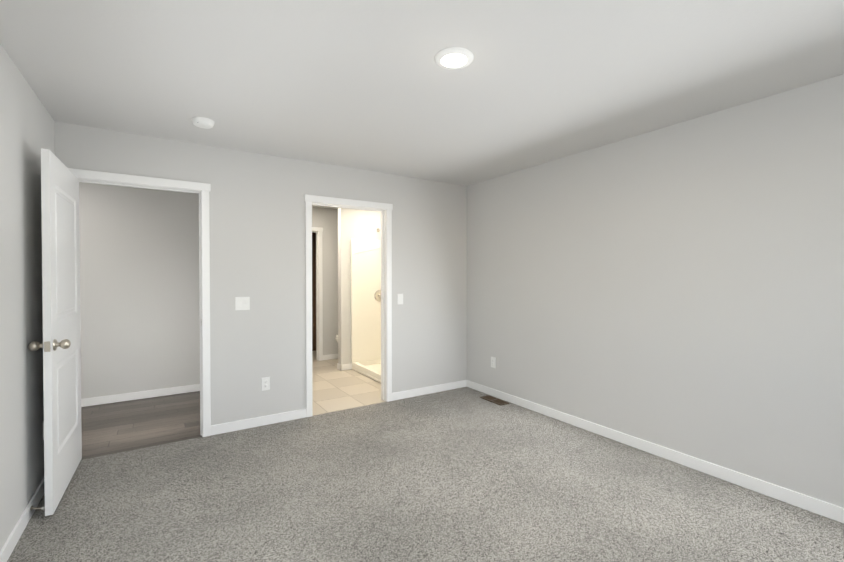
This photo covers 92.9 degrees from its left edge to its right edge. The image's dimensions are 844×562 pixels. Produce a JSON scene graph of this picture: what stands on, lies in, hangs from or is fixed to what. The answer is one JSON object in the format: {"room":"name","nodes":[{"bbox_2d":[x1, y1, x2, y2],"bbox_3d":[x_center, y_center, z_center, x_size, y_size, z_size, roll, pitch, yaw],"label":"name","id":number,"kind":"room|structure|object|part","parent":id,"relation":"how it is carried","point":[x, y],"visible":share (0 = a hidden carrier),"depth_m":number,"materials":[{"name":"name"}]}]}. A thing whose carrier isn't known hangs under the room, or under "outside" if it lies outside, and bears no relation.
{"room":"empty bedroom","nodes":[
{"label":"empty bedroom","id":0,"kind":"room"},
{"bbox_2d":[0,44,54,550],"bbox_3d":[-1.462,0.112,0.983,0.120,2.440,4.618,0,1,-33],"label":"wall","id":1,"kind":"structure","parent":0,"point":[27,127],"depth_m":2.13,"materials":[{"name":"grey paint"}]},
{"bbox_2d":[0,478,44,561],"bbox_3d":[-1.399,1.290,1.038,0.028,0.082,4.378,0,1,-33],"label":"baseboard","id":2,"kind":"structure","parent":1,"relation":"attached to","point":[16,533],"depth_m":2.08,"materials":[{"name":"white wood"}]},
{"bbox_2d":[30,506,44,510],"bbox_3d":[-2.147,1.267,2.242,0.063,0.031,0.027,0,1,-16],"label":"door stop","id":3,"kind":"object","parent":2,"relation":"attached to","point":[32,508],"visible":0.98,"depth_m":2.24,"materials":[{"name":"silver metal"}]},
{"bbox_2d":[79,182,199,398],"bbox_3d":[-3.248,0.072,4.355,2.780,2.440,0.120,0,1,-33],"label":"wall","id":4,"kind":"structure","parent":0,"point":[139,290],"depth_m":4.38,"materials":[{"name":"grey paint"}]},
{"bbox_2d":[81,384,199,406],"bbox_3d":[-3.161,1.251,4.346,2.660,0.082,0.012,0,1,-33],"label":"baseboard","id":5,"kind":"structure","parent":4,"relation":"attached to","point":[85,402],"depth_m":4.37,"materials":[{"name":"white wood"}]},
{"bbox_2d":[81,391,201,459],"bbox_3d":[-2.744,1.362,3.700,2.660,0.116,1.552,0,1,-33],"label":"floor","id":6,"kind":"structure","parent":0,"point":[114,428],"depth_m":3.67,"materials":[{"name":"brown wood"}]},
{"bbox_2d":[55,121,466,424],"bbox_3d":[-1.530,0.081,3.617,4.865,2.440,0.120,0,1,-33],"label":"wall","id":7,"kind":"structure","parent":0,"point":[257,219],"depth_m":3.69,"materials":[{"name":"grey paint"}]},
{"bbox_2d":[68,168,210,436],"bbox_3d":[-2.209,0.248,3.168,0.959,2.117,0.140,0,1,-33],"label":"door frame","id":8,"kind":"structure","parent":7,"relation":"attached to","point":[204,189],"depth_m":3.34,"materials":[{"name":"white wood"}]},
{"bbox_2d":[28,148,81,515],"bbox_3d":[-2.286,0.284,2.565,0.178,2.030,0.834,0,1,-32],"label":"hall door","id":9,"kind":"structure","parent":8,"relation":"attached to","point":[60,345],"depth_m":2.41,"materials":[{"name":"white wood"}]},
{"bbox_2d":[235,297,249,309],"bbox_3d":[-1.570,0.197,3.513,0.116,0.115,0.012,0,1,-33],"label":"rocker light switch","id":10,"kind":"object","parent":7,"relation":"attached to","point":[242,303],"visible":1,"depth_m":3.51,"materials":[{"name":"white plastic"}]},
{"bbox_2d":[211,409,305,434],"bbox_3d":[-1.443,1.260,3.608,0.811,0.082,0.012,0,1,-33],"label":"baseboard","id":11,"kind":"structure","parent":7,"relation":"attached to","point":[297,414],"depth_m":3.58,"materials":[{"name":"white wood"}]},
{"bbox_2d":[262,377,269,390],"bbox_3d":[-1.411,0.929,3.627,0.070,0.115,0.008,0,1,-33],"label":"outlet","id":12,"kind":"object","parent":7,"relation":"attached to","point":[265,383],"visible":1,"depth_m":3.63,"materials":[{"name":"white plastic"}]},
{"bbox_2d":[304,194,392,416],"bbox_3d":[-0.747,0.237,4.113,0.941,2.117,0.140,0,1,-33],"label":"door frame","id":13,"kind":"structure","parent":7,"relation":"attached to","point":[309,199],"depth_m":4.27,"materials":[{"name":"white wood"}]},
{"bbox_2d":[397,294,402,303],"bbox_3d":[-0.235,0.197,4.377,0.070,0.115,0.011,0,1,-33],"label":"rocker light switch","id":14,"kind":"object","parent":7,"relation":"attached to","point":[399,298],"visible":1,"depth_m":4.37,"materials":[{"name":"white plastic"}]},
{"bbox_2d":[392,380,467,400],"bbox_3d":[0.099,1.248,4.605,1.021,0.082,0.012,0,1,-33],"label":"baseboard","id":15,"kind":"structure","parent":7,"relation":"attached to","point":[464,383],"depth_m":4.59,"materials":[{"name":"white wood"}]},
{"bbox_2d":[312,232,315,350],"bbox_3d":[-2.096,0.039,7.164,1.965,2.440,0.050,0,1,-33],"label":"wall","id":16,"kind":"structure","parent":0,"point":[313,291],"depth_m":7.23,"materials":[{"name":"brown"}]},
{"bbox_2d":[312,206,337,354],"bbox_3d":[-1.632,0.048,6.446,1.965,2.440,0.120,0,1,-33],"label":"wall","id":17,"kind":"structure","parent":0,"point":[326,219],"depth_m":6.47,"materials":[{"name":"grey paint"}]},
{"bbox_2d":[312,227,322,360],"bbox_3d":[-1.995,0.236,6.214,0.796,2.068,0.120,0,1,-33],"label":"door frame","id":18,"kind":"structure","parent":17,"relation":"attached to","point":[317,295],"depth_m":6.40,"materials":[{"name":"white wood"}]},
{"bbox_2d":[323,354,337,359],"bbox_3d":[-1.179,1.224,6.674,0.973,0.082,0.012,0,1,-33],"label":"baseboard","id":19,"kind":"structure","parent":17,"relation":"attached to","point":[331,356],"depth_m":6.48,"materials":[{"name":"white wood"}]},
{"bbox_2d":[312,351,385,415],"bbox_3d":[-1.245,1.338,5.752,2.085,0.116,3.372,0,1,-33],"label":"floor","id":20,"kind":"structure","parent":0,"point":[334,388],"depth_m":4.82,"materials":[{"name":"tile"}]},
{"bbox_2d":[351,228,380,382],"bbox_3d":[-0.275,0.249,5.391,0.829,2.063,1.488,0,1,-33],"label":"shower","id":21,"kind":"object","parent":20,"relation":"on","point":[365,307],"visible":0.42,"depth_m":5.87,"materials":[{"name":"white plastic"}]},
{"bbox_3d":[-0.622,0.223,5.977,0.170,0.170,0.052,0,1,-33],"label":"valve trim","id":22,"kind":"part","parent":21,"relation":"part of","materials":[{"name":"silver metal"}]},
{"bbox_2d":[338,208,380,364],"bbox_3d":[-0.772,0.053,6.026,0.978,2.440,0.120,0,1,-33],"label":"wall","id":23,"kind":"structure","parent":0,"point":[358,224],"depth_m":5.77,"materials":[{"name":"grey paint"}]},
{"bbox_2d":[337,363,351,369],"bbox_3d":[-0.808,1.231,6.082,0.990,0.082,0.034,0,1,-33],"label":"baseboard","id":24,"kind":"structure","parent":23,"relation":"attached to","point":[340,367],"depth_m":5.75,"materials":[{"name":"white wood"}]},
{"bbox_2d":[0,0,843,208],"bbox_3d":[-1.141,-1.183,3.111,4.985,0.100,7.870,0,1,-33],"label":"ceiling","id":25,"kind":"structure","parent":0,"point":[370,85],"depth_m":2.13,"materials":[{"name":"paint"}]},
{"bbox_2d":[191,117,214,128],"bbox_3d":[-1.543,-1.110,2.830,0.144,0.040,0.144,0,1,-33],"label":"smoke detector","id":26,"kind":"object","parent":25,"relation":"attached to","point":[204,122],"visible":1,"depth_m":2.79,"materials":[{"name":"white plastic"}]},
{"bbox_2d":[435,47,473,68],"bbox_3d":[0.161,-1.110,2.018,0.196,0.021,0.196,0,1,-33],"label":"recessed light","id":27,"kind":"object","parent":25,"relation":"in","point":[454,58],"visible":1,"depth_m":1.99,"materials":[{"name":"white plastic"}]},
{"bbox_2d":[7,387,843,561],"bbox_3d":[0.161,1.379,2.047,3.745,0.120,4.378,0,1,-33],"label":"floor carpet","id":28,"kind":"object","parent":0,"point":[465,474],"visible":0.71,"depth_m":2.40,"materials":[{"name":"grey carpet"}]},
{"bbox_2d":[480,395,508,405],"bbox_3d":[0.782,1.288,4.338,0.125,0.012,0.325,0,1,-33],"label":"air vent register","id":29,"kind":"object","parent":28,"relation":"on","point":[500,402],"visible":1,"depth_m":4.33,"materials":[{"name":"brown metal"}]},
{"bbox_2d":[467,74,843,507],"bbox_3d":[0.902,0.071,4.446,0.120,2.440,7.870,0,1,-33],"label":"wall","id":30,"kind":"structure","parent":0,"point":[678,287],"depth_m":2.82,"materials":[{"name":"grey paint"}]},
{"bbox_2d":[491,357,495,367],"bbox_3d":[0.797,0.913,4.499,0.008,0.115,0.070,0,1,-33],"label":"outlet","id":31,"kind":"object","parent":30,"relation":"attached to","point":[493,362],"visible":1,"depth_m":4.49,"materials":[{"name":"white plastic"}]},
{"bbox_2d":[468,380,843,522],"bbox_3d":[1.728,1.267,3.058,0.014,0.082,4.378,0,1,-33],"label":"baseboard","id":32,"kind":"structure","parent":30,"relation":"attached to","point":[815,505],"depth_m":2.81,"materials":[{"name":"white wood"}]}
]}

